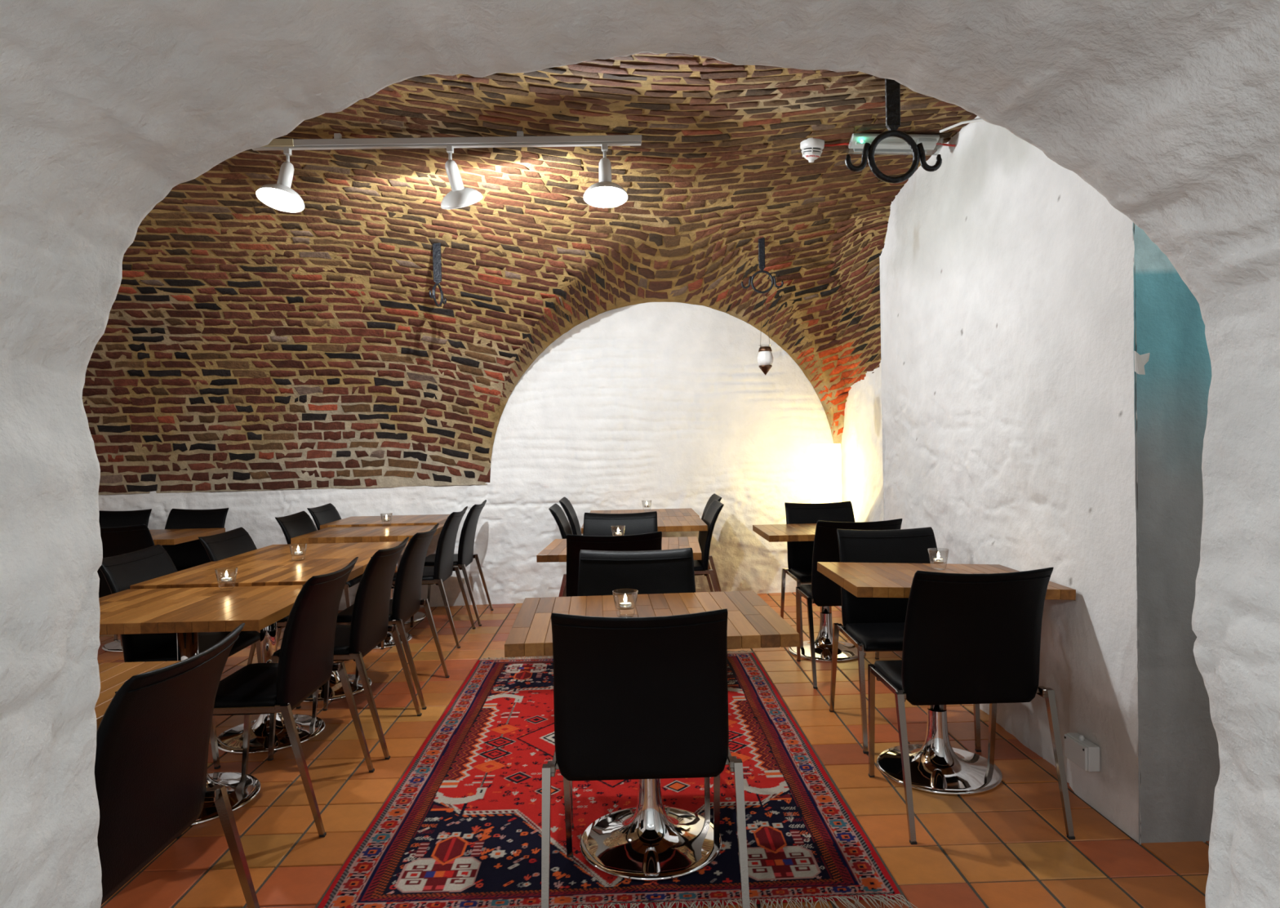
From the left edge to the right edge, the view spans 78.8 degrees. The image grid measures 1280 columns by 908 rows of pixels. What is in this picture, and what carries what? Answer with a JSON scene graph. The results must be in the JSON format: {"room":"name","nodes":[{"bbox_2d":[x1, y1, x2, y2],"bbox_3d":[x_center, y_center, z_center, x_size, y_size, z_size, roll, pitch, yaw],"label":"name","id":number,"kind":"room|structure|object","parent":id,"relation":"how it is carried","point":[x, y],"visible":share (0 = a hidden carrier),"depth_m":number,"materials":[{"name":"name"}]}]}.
{"room":"underground chamber","nodes":[
{"label":"underground chamber","id":0,"kind":"room"},
{"bbox_2d":[97,302,833,610],"bbox_3d":[-1.819,-0.065,6.219,7.160,2.648,0.072,-1,1,-5],"label":"wall","id":1,"kind":"structure","parent":0,"point":[670,405],"depth_m":6.37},
{"bbox_2d":[82,52,977,494],"bbox_3d":[-1.763,-0.646,3.519,7.058,1.908,5.853,-1,1,-1],"label":"ceiling","id":2,"kind":"structure","parent":0,"point":[246,344],"depth_m":5.06,"materials":[{"name":"brick"}]},
{"bbox_2d":[429,242,446,306],"bbox_3d":[-1.267,-1.146,4.874,0.052,0.448,0.269,-1,1,7],"label":"ceiling hook","id":3,"kind":"object","parent":2,"relation":"attached to","point":[437,258],"visible":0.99,"depth_m":4.87,"materials":[{"name":"black metal"}]},
{"bbox_2d":[251,130,641,150],"bbox_3d":[-0.902,-1.474,3.655,1.820,0.068,0.038,-1,1,-1],"label":"track rail","id":4,"kind":"object","parent":2,"relation":"attached to","point":[337,143],"visible":0.88,"depth_m":3.64,"materials":[{"name":"grey metal"}]},
{"bbox_2d":[255,147,304,212],"bbox_3d":[-1.664,-1.285,3.599,0.207,0.283,0.203,-1,1,-1],"label":"track spotlight","id":5,"kind":"object","parent":4,"relation":"attached to","point":[280,196],"visible":1,"depth_m":3.61,"materials":[{"name":"white metal"}]},
{"bbox_2d":[440,145,483,208],"bbox_3d":[-0.860,-1.302,3.754,0.192,0.289,0.193,-2,1,-29],"label":"track spotlight","id":6,"kind":"object","parent":4,"relation":"attached to","point":[460,196],"visible":1,"depth_m":3.68,"materials":[{"name":"white metal"}]},
{"bbox_2d":[582,143,627,207],"bbox_3d":[-0.164,-1.321,3.644,0.209,0.277,0.206,-1,1,-1],"label":"track spotlight","id":7,"kind":"object","parent":4,"relation":"attached to","point":[605,193],"visible":1,"depth_m":3.65,"materials":[{"name":"white metal"}]},
{"bbox_2d":[741,237,783,293],"bbox_3d":[0.771,-1.215,4.928,0.270,0.399,0.014,-1,1,-1],"label":"ceiling hook","id":8,"kind":"object","parent":2,"relation":"attached to","point":[761,241],"visible":0.98,"depth_m":4.92,"materials":[{"name":"black metal"}]},
{"bbox_2d":[757,294,773,374],"bbox_3d":[0.790,-0.759,4.937,0.100,0.521,0.100,-1,1,-1],"label":"hanging lantern","id":9,"kind":"object","parent":8,"relation":"hanging from","point":[765,357],"visible":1,"depth_m":4.91,"materials":[{"name":"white glass"}]},
{"bbox_2d":[800,137,824,162],"bbox_3d":[0.840,-1.483,3.795,0.117,0.117,0.116,0,1,44],"label":"smoke detector","id":10,"kind":"object","parent":2,"relation":"attached to","point":[811,148],"visible":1,"depth_m":3.76,"materials":[{"name":"white plastic"}]},
{"bbox_2d":[824,142,955,146],"bbox_3d":[1.187,-1.477,3.734,0.609,0.071,0.028,-1,1,11],"label":"cable","id":11,"kind":"object","parent":2,"relation":"attached to","point":[846,143],"visible":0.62,"depth_m":3.76,"materials":[{"name":"red plastic"}]},
{"bbox_2d":[844,78,942,183],"bbox_3d":[0.794,-1.123,2.450,0.311,0.541,0.020,-1,1,-3],"label":"ceiling hook","id":12,"kind":"object","parent":2,"relation":"attached to","point":[892,87],"visible":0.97,"depth_m":2.44,"materials":[{"name":"black metal"}]},
{"bbox_2d":[848,133,939,152],"bbox_3d":[1.202,-1.468,3.702,0.434,0.108,0.129,-1,1,-1],"label":"emergency light","id":13,"kind":"object","parent":2,"relation":"attached to","point":[889,144],"visible":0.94,"depth_m":3.67,"materials":[{"name":"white plastic"}]},
{"bbox_2d":[939,118,984,132],"bbox_3d":[1.465,-1.399,3.263,0.059,0.190,0.709,-1,1,-8],"label":"cable","id":14,"kind":"object","parent":2,"relation":"attached to","point":[977,119],"visible":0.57,"depth_m":3.51,"materials":[{"name":"white plastic"}]},
{"bbox_2d":[0,0,1279,907],"bbox_3d":[0.020,-0.471,0.417,5.155,3.627,1.562,-1,1,-1],"label":"wall","id":15,"kind":"structure","parent":0,"point":[1168,109],"depth_m":1.05,"materials":[{"name":"white paint"}]},
{"bbox_2d":[97,591,1208,907],"bbox_3d":[-1.211,1.317,1.746,8.400,0.044,10.200,-1,1,-1],"label":"floor","id":16,"kind":"structure","parent":0,"point":[1008,845],"depth_m":2.71,"materials":[{"name":"tile"}]},
{"bbox_2d":[98,508,151,640],"bbox_3d":[-3.841,0.850,5.581,0.527,0.866,0.510,-1,1,-1],"label":"dining chair","id":17,"kind":"object","parent":16,"relation":"on","point":[107,518],"visible":0.2,"depth_m":5.76,"materials":[{"name":"black leather"}]},
{"bbox_2d":[97,524,154,647],"bbox_3d":[-3.150,0.848,4.846,0.527,0.866,0.510,-1,1,-1],"label":"dining chair","id":18,"kind":"object","parent":16,"relation":"on","point":[116,540],"visible":0.16,"depth_m":4.65,"materials":[{"name":"black leather"}]},
{"bbox_2d":[94,660,181,731],"bbox_3d":[-1.554,0.933,1.767,0.824,0.735,0.638,-1,1,-1],"label":"dining table","id":19,"kind":"object","parent":16,"relation":"on","point":[113,676],"visible":0.13,"depth_m":1.97,"materials":[{"name":"brown wood"}]},
{"bbox_2d":[102,528,225,652],"bbox_3d":[-3.362,0.910,5.253,0.824,0.735,0.638,-1,1,-1],"label":"dining table","id":20,"kind":"object","parent":16,"relation":"on","point":[160,536],"visible":0.22,"depth_m":5.18,"materials":[{"name":"brown wood"}]},
{"bbox_2d":[94,622,259,907],"bbox_3d":[-1.197,0.862,1.724,0.510,0.866,0.527,-1,1,-1],"label":"dining chair","id":21,"kind":"object","parent":16,"relation":"on","point":[153,737],"visible":0.81,"depth_m":1.68,"materials":[{"name":"black leather"}]},
{"bbox_2d":[99,544,261,768],"bbox_3d":[-1.983,0.849,3.392,0.510,0.866,0.527,-1,1,-1],"label":"dining chair","id":22,"kind":"object","parent":16,"relation":"on","point":[121,571],"visible":0.45,"depth_m":3.33,"materials":[{"name":"black leather"}]},
{"bbox_2d":[161,507,228,571],"bbox_3d":[-3.264,0.838,5.554,0.527,0.866,0.510,-1,1,5],"label":"dining chair","id":23,"kind":"object","parent":16,"relation":"on","point":[188,554],"visible":0.3,"depth_m":5.69,"materials":[{"name":"black leather"}]},
{"bbox_2d":[98,584,303,826],"bbox_3d":[-1.664,0.916,2.880,0.824,0.735,0.638,-1,1,-1],"label":"dining table","id":24,"kind":"object","parent":16,"relation":"on","point":[186,612],"visible":0.57,"depth_m":2.82,"materials":[{"name":"brown wood"}]},
{"bbox_2d":[214,567,237,589],"bbox_3d":[-1.643,0.494,3.098,0.081,0.080,0.081,-1,1,-1],"label":"tealight holder","id":25,"kind":"object","parent":24,"relation":"on","point":[224,580],"visible":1,"depth_m":3.09,"materials":[{"name":"clear glass"}]},
{"bbox_2d":[221,577,232,582],"bbox_3d":[-1.643,0.501,3.098,0.039,0.017,0.039,-1,1,5],"label":"candle","id":26,"kind":"object","parent":25,"relation":"on","point":[224,580],"depth_m":3.08,"materials":[{"name":"white wax"}]},
{"bbox_2d":[198,527,301,708],"bbox_3d":[-1.964,0.837,4.102,0.510,0.866,0.527,-1,1,-1],"label":"dining chair","id":27,"kind":"object","parent":16,"relation":"on","point":[237,541],"visible":0.29,"depth_m":4.09,"materials":[{"name":"black leather"}]},
{"bbox_2d":[129,557,370,754],"bbox_3d":[-1.681,0.899,3.532,0.824,0.747,0.638,-1,1,-1],"label":"dining table","id":28,"kind":"object","parent":16,"relation":"on","point":[255,572],"visible":0.68,"depth_m":3.48,"materials":[{"name":"brown wood"}]},
{"bbox_2d":[288,543,306,560],"bbox_3d":[-1.669,0.480,3.807,0.081,0.080,0.081,-1,1,-1],"label":"tealight holder","id":29,"kind":"object","parent":28,"relation":"on","point":[297,553],"visible":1,"depth_m":3.80,"materials":[{"name":"clear glass"}]},
{"bbox_2d":[293,551,302,555],"bbox_3d":[-1.669,0.486,3.808,0.039,0.017,0.039,-1,1,-8],"label":"candle","id":30,"kind":"object","parent":29,"relation":"on","point":[297,553],"depth_m":3.79,"materials":[{"name":"white wax"}]},
{"bbox_2d":[176,556,374,838],"bbox_3d":[-1.321,0.845,2.844,0.510,0.866,0.527,-1,1,-1],"label":"dining chair","id":31,"kind":"object","parent":16,"relation":"on","point":[305,664],"visible":0.89,"depth_m":2.73,"materials":[{"name":"black leather"}]},
{"bbox_2d":[216,541,408,702],"bbox_3d":[-1.690,0.890,4.185,0.824,0.743,0.638,-1,1,-1],"label":"dining table","id":32,"kind":"object","parent":16,"relation":"on","point":[361,549],"visible":0.41,"depth_m":4.13,"materials":[{"name":"wood"},{"name":"polished chrome"},{"name":"black rubber"}]},
{"bbox_2d":[275,511,363,644],"bbox_3d":[-2.056,0.821,5.115,0.510,0.866,0.527,-1,1,-1],"label":"dining chair","id":33,"kind":"object","parent":16,"relation":"on","point":[300,523],"visible":0.38,"depth_m":5.04,"materials":[{"name":"black leather"}]},
{"bbox_2d":[306,502,341,543],"bbox_3d":[-2.147,0.810,5.798,0.510,0.866,0.527,-1,1,-1],"label":"dining chair","id":34,"kind":"object","parent":16,"relation":"on","point":[326,513],"visible":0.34,"depth_m":5.79,"materials":[{"name":"black leather"}]},
{"bbox_2d":[267,536,422,760],"bbox_3d":[-1.309,0.834,3.476,0.510,0.866,0.527,-1,1,-1],"label":"dining chair","id":35,"kind":"object","parent":16,"relation":"on","point":[369,626],"visible":0.84,"depth_m":3.34,"materials":[{"name":"black leather"}]},
{"bbox_2d":[290,524,444,649],"bbox_3d":[-1.761,0.878,5.183,0.824,0.735,0.638,-1,1,-1],"label":"dining table","id":36,"kind":"object","parent":16,"relation":"on","point":[397,532],"visible":0.56,"depth_m":5.02,"materials":[{"name":"wood"},{"name":"polished chrome"},{"name":"black rubber"}]},
{"bbox_2d":[380,512,392,521],"bbox_3d":[-1.773,0.456,5.450,0.081,0.080,0.081,-1,1,-1],"label":"tealight holder","id":37,"kind":"object","parent":36,"relation":"on","point":[386,519],"visible":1,"depth_m":5.44,"materials":[{"name":"clear glass"}]},
{"bbox_2d":[320,514,449,624],"bbox_3d":[-1.845,0.862,5.831,0.824,0.747,0.638,-1,1,-1],"label":"dining table","id":38,"kind":"object","parent":16,"relation":"on","point":[427,519],"visible":0.49,"depth_m":5.74,"materials":[{"name":"wood"},{"name":"polished chrome"},{"name":"black rubber"}]},
{"bbox_2d":[323,523,449,711],"bbox_3d":[-1.322,0.823,4.076,0.510,0.866,0.527,-1,1,-1],"label":"dining chair","id":39,"kind":"object","parent":16,"relation":"on","point":[406,601],"visible":0.76,"depth_m":3.93,"materials":[{"name":"black leather"}]},
{"bbox_2d":[380,506,475,648],"bbox_3d":[-1.415,0.805,5.209,0.510,0.866,0.527,-1,1,-1],"label":"dining chair","id":40,"kind":"object","parent":16,"relation":"on","point":[443,568],"visible":0.76,"depth_m":5.05,"materials":[{"name":"black leather"}]},
{"bbox_2d":[409,499,493,626],"bbox_3d":[-1.401,0.795,5.800,0.510,0.866,0.527,-1,1,-1],"label":"dining chair","id":41,"kind":"object","parent":16,"relation":"on","point":[464,557],"visible":0.81,"depth_m":5.65,"materials":[{"name":"black leather"}]},
{"bbox_2d":[548,503,572,596],"bbox_3d":[-0.356,0.781,5.308,0.510,0.866,0.527,-1,1,-1],"label":"dining chair","id":42,"kind":"object","parent":16,"relation":"on","point":[556,510],"visible":0.25,"depth_m":5.26,"materials":[{"name":"black leather"}]},
{"bbox_2d":[559,497,582,596],"bbox_3d":[-0.355,0.770,5.943,0.510,0.866,0.527,-1,1,-1],"label":"dining chair","id":43,"kind":"object","parent":16,"relation":"on","point":[572,517],"visible":0.3,"depth_m":5.94,"materials":[{"name":"black leather"}]},
{"bbox_2d":[317,649,917,907],"bbox_3d":[-0.104,1.231,3.415,1.682,0.020,2.641,-1,1,-1],"label":"oriental rug","id":44,"kind":"object","parent":16,"relation":"on","point":[461,827],"visible":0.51,"depth_m":2.65,"materials":[{"name":"fabric"}]},
{"bbox_2d":[566,531,662,596],"bbox_3d":[-0.130,0.794,3.844,0.527,0.866,0.510,-1,1,-5],"label":"dining chair","id":45,"kind":"object","parent":44,"relation":"on","point":[652,540],"visible":0.18,"depth_m":3.62,"materials":[{"name":"black leather"}]},
{"bbox_2d":[536,536,702,562],"bbox_3d":[-0.086,0.859,4.210,0.824,0.735,0.638,-1,1,2],"label":"dining table","id":46,"kind":"object","parent":44,"relation":"on","point":[556,551],"visible":0.09,"depth_m":4.10,"materials":[{"name":"brown wood"}]},
{"bbox_2d":[610,524,625,535],"bbox_3d":[-0.121,0.441,4.337,0.081,0.080,0.081,-1,1,-1],"label":"tealight holder","id":47,"kind":"object","parent":46,"relation":"on","point":[617,533],"visible":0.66,"depth_m":4.33,"materials":[{"name":"clear glass"}]},
{"bbox_2d":[614,532,622,535],"bbox_3d":[-0.121,0.447,4.337,0.039,0.017,0.039,-1,1,5],"label":"candle","id":48,"kind":"object","parent":47,"relation":"on","point":[615,533],"depth_m":4.32,"materials":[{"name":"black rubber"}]},
{"bbox_2d":[569,547,710,828],"bbox_3d":[-0.009,0.809,2.845,0.527,0.866,0.510,-1,1,1],"label":"dining chair","id":49,"kind":"object","parent":44,"relation":"on","point":[602,573],"visible":0.22,"depth_m":3.01,"materials":[{"name":"black leather"}]},
{"bbox_2d":[541,608,750,907],"bbox_3d":[0.005,0.821,2.179,0.527,0.866,0.510,-1,1,-1],"label":"dining chair","id":50,"kind":"object","parent":44,"relation":"on","point":[635,698],"visible":0.98,"depth_m":2.02,"materials":[{"name":"black leather"}]},
{"bbox_2d":[504,590,799,881],"bbox_3d":[0.027,0.877,2.495,0.824,0.735,0.638,-1,1,-3],"label":"dining table","id":51,"kind":"object","parent":44,"relation":"on","point":[650,841],"visible":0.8,"depth_m":2.45,"materials":[{"name":"wood"},{"name":"polished chrome"}]},
{"bbox_2d":[612,589,638,617],"bbox_3d":[-0.046,0.471,2.455,0.081,0.080,0.081,-1,1,-1],"label":"tealight holder","id":52,"kind":"object","parent":51,"relation":"on","point":[624,605],"visible":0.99,"depth_m":2.44,"materials":[{"name":"clear glass"}]},
{"bbox_2d":[619,601,631,609],"bbox_3d":[-0.046,0.478,2.455,0.039,0.017,0.039,-1,1,5],"label":"candle","id":53,"kind":"object","parent":52,"relation":"on","point":[623,605],"depth_m":2.44,"materials":[{"name":"white wax"}]},
{"bbox_2d":[582,511,657,536],"bbox_3d":[-0.116,0.790,4.533,0.527,0.866,0.510,-1,1,2],"label":"dining chair","id":54,"kind":"object","parent":16,"relation":"on","point":[594,523],"visible":0.26,"depth_m":4.71,"materials":[{"name":"black leather"}]},
{"bbox_2d":[581,515,707,533],"bbox_3d":[0.029,0.836,5.402,0.824,0.735,0.638,-1,1,-1],"label":"dining table","id":55,"kind":"object","parent":16,"relation":"on","point":[675,523],"visible":0.18,"depth_m":5.18,"materials":[{"name":"brown wood"}]},
{"bbox_2d":[590,507,699,516],"bbox_3d":[0.025,0.825,6.047,0.824,0.735,0.638,-1,1,-1],"label":"dining table","id":56,"kind":"object","parent":16,"relation":"on","point":[660,512],"visible":0.18,"depth_m":6.13,"materials":[{"name":"brown wood"}]},
{"bbox_2d":[641,500,651,507],"bbox_3d":[0.054,0.405,6.146,0.081,0.080,0.081,-1,1,-1],"label":"tealight holder","id":57,"kind":"object","parent":56,"relation":"on","point":[646,504],"visible":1,"depth_m":6.14,"materials":[{"name":"clear glass"}]},
{"bbox_2d":[693,499,724,591],"bbox_3d":[0.325,0.766,5.343,0.510,0.866,0.527,-1,1,-1],"label":"dining chair","id":58,"kind":"object","parent":16,"relation":"on","point":[700,566],"visible":0.52,"depth_m":5.15,"materials":[{"name":"black leather"}]},
{"bbox_2d":[697,493,722,591],"bbox_3d":[0.376,0.754,5.954,0.510,0.866,0.527,-1,1,-1],"label":"dining chair","id":59,"kind":"object","parent":16,"relation":"on","point":[714,496],"visible":0.23,"depth_m":5.97,"materials":[{"name":"black leather"}]},
{"bbox_2d":[752,523,866,662],"bbox_3d":[1.120,0.821,4.706,0.774,0.744,0.559,-1,1,-1],"label":"dining table","id":60,"kind":"object","parent":16,"relation":"on","point":[846,651],"visible":0.57,"depth_m":4.65,"materials":[{"name":"wood"},{"name":"polished chrome"}]},
{"bbox_2d":[780,501,854,647],"bbox_3d":[1.196,0.754,4.967,0.527,0.866,0.510,-1,1,-1],"label":"dining chair","id":61,"kind":"object","parent":16,"relation":"on","point":[800,553],"visible":0.51,"depth_m":5.11,"materials":[{"name":"black leather"}]},
{"bbox_2d":[810,443,841,503],"bbox_3d":[1.477,0.540,6.165,0.200,1.240,0.200,-1,1,-1],"label":"floor lamp","id":62,"kind":"object","parent":16,"relation":"on","point":[825,459],"visible":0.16,"depth_m":6.06,"materials":[{"name":"white plastic"}]},
{"bbox_2d":[795,518,902,688],"bbox_3d":[1.145,0.768,4.270,0.527,0.866,0.510,-1,1,-1],"label":"dining chair","id":63,"kind":"object","parent":16,"relation":"on","point":[822,591],"visible":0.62,"depth_m":4.10,"materials":[{"name":"black leather"}]},
{"bbox_2d":[829,526,981,753],"bbox_3d":[1.147,0.783,3.426,0.527,0.866,0.510,-1,1,1],"label":"dining chair","id":64,"kind":"object","parent":16,"relation":"on","point":[870,624],"visible":0.59,"depth_m":3.53,"materials":[{"name":"black leather"}]},
{"bbox_2d":[817,561,1075,795],"bbox_3d":[1.147,0.836,3.016,0.775,0.771,0.559,-1,1,-1],"label":"dining table","id":65,"kind":"object","parent":16,"relation":"on","point":[936,766],"visible":0.74,"depth_m":2.97,"materials":[{"name":"wood"},{"name":"polished chrome"}]},
{"bbox_2d":[927,548,949,569],"bbox_3d":[1.203,0.424,3.140,0.081,0.080,0.081,-1,1,-1],"label":"tealight holder","id":66,"kind":"object","parent":65,"relation":"on","point":[936,560],"visible":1,"depth_m":3.13,"materials":[{"name":"clear glass"}]},
{"bbox_2d":[933,557,943,563],"bbox_3d":[1.203,0.430,3.140,0.039,0.017,0.039,-1,1,5],"label":"candle","id":67,"kind":"object","parent":66,"relation":"on","point":[936,560],"depth_m":3.13,"materials":[{"name":"white wax"}]},
{"bbox_2d":[867,567,1075,844],"bbox_3d":[1.108,0.796,2.722,0.527,0.866,0.510,-1,1,-1],"label":"dining chair","id":68,"kind":"object","parent":16,"relation":"on","point":[968,638],"visible":0.99,"depth_m":2.57,"materials":[{"name":"black leather"}]},
{"bbox_2d":[838,115,1150,844],"bbox_3d":[1.634,-0.294,4.499,0.306,3.020,4.204,-1,1,-1],"label":"wall","id":69,"kind":"structure","parent":0,"point":[1007,353],"depth_m":3.10,"materials":[{"name":"white paint"}]},
{"bbox_2d":[1064,732,1100,771],"bbox_3d":[1.533,1.028,2.708,0.052,0.100,0.135,-1,1,-1],"label":"box","id":70,"kind":"object","parent":69,"relation":"attached to","point":[1082,752],"visible":1,"depth_m":2.67,"materials":[{"name":"grey plastic"}]},
{"bbox_2d":[1132,222,1219,844],"bbox_3d":[2.107,-0.263,2.435,1.140,3.010,0.020,-1,1,-1],"label":"wall","id":71,"kind":"structure","parent":0,"point":[1179,759],"depth_m":2.43,"materials":[{"name":"grey paint"}]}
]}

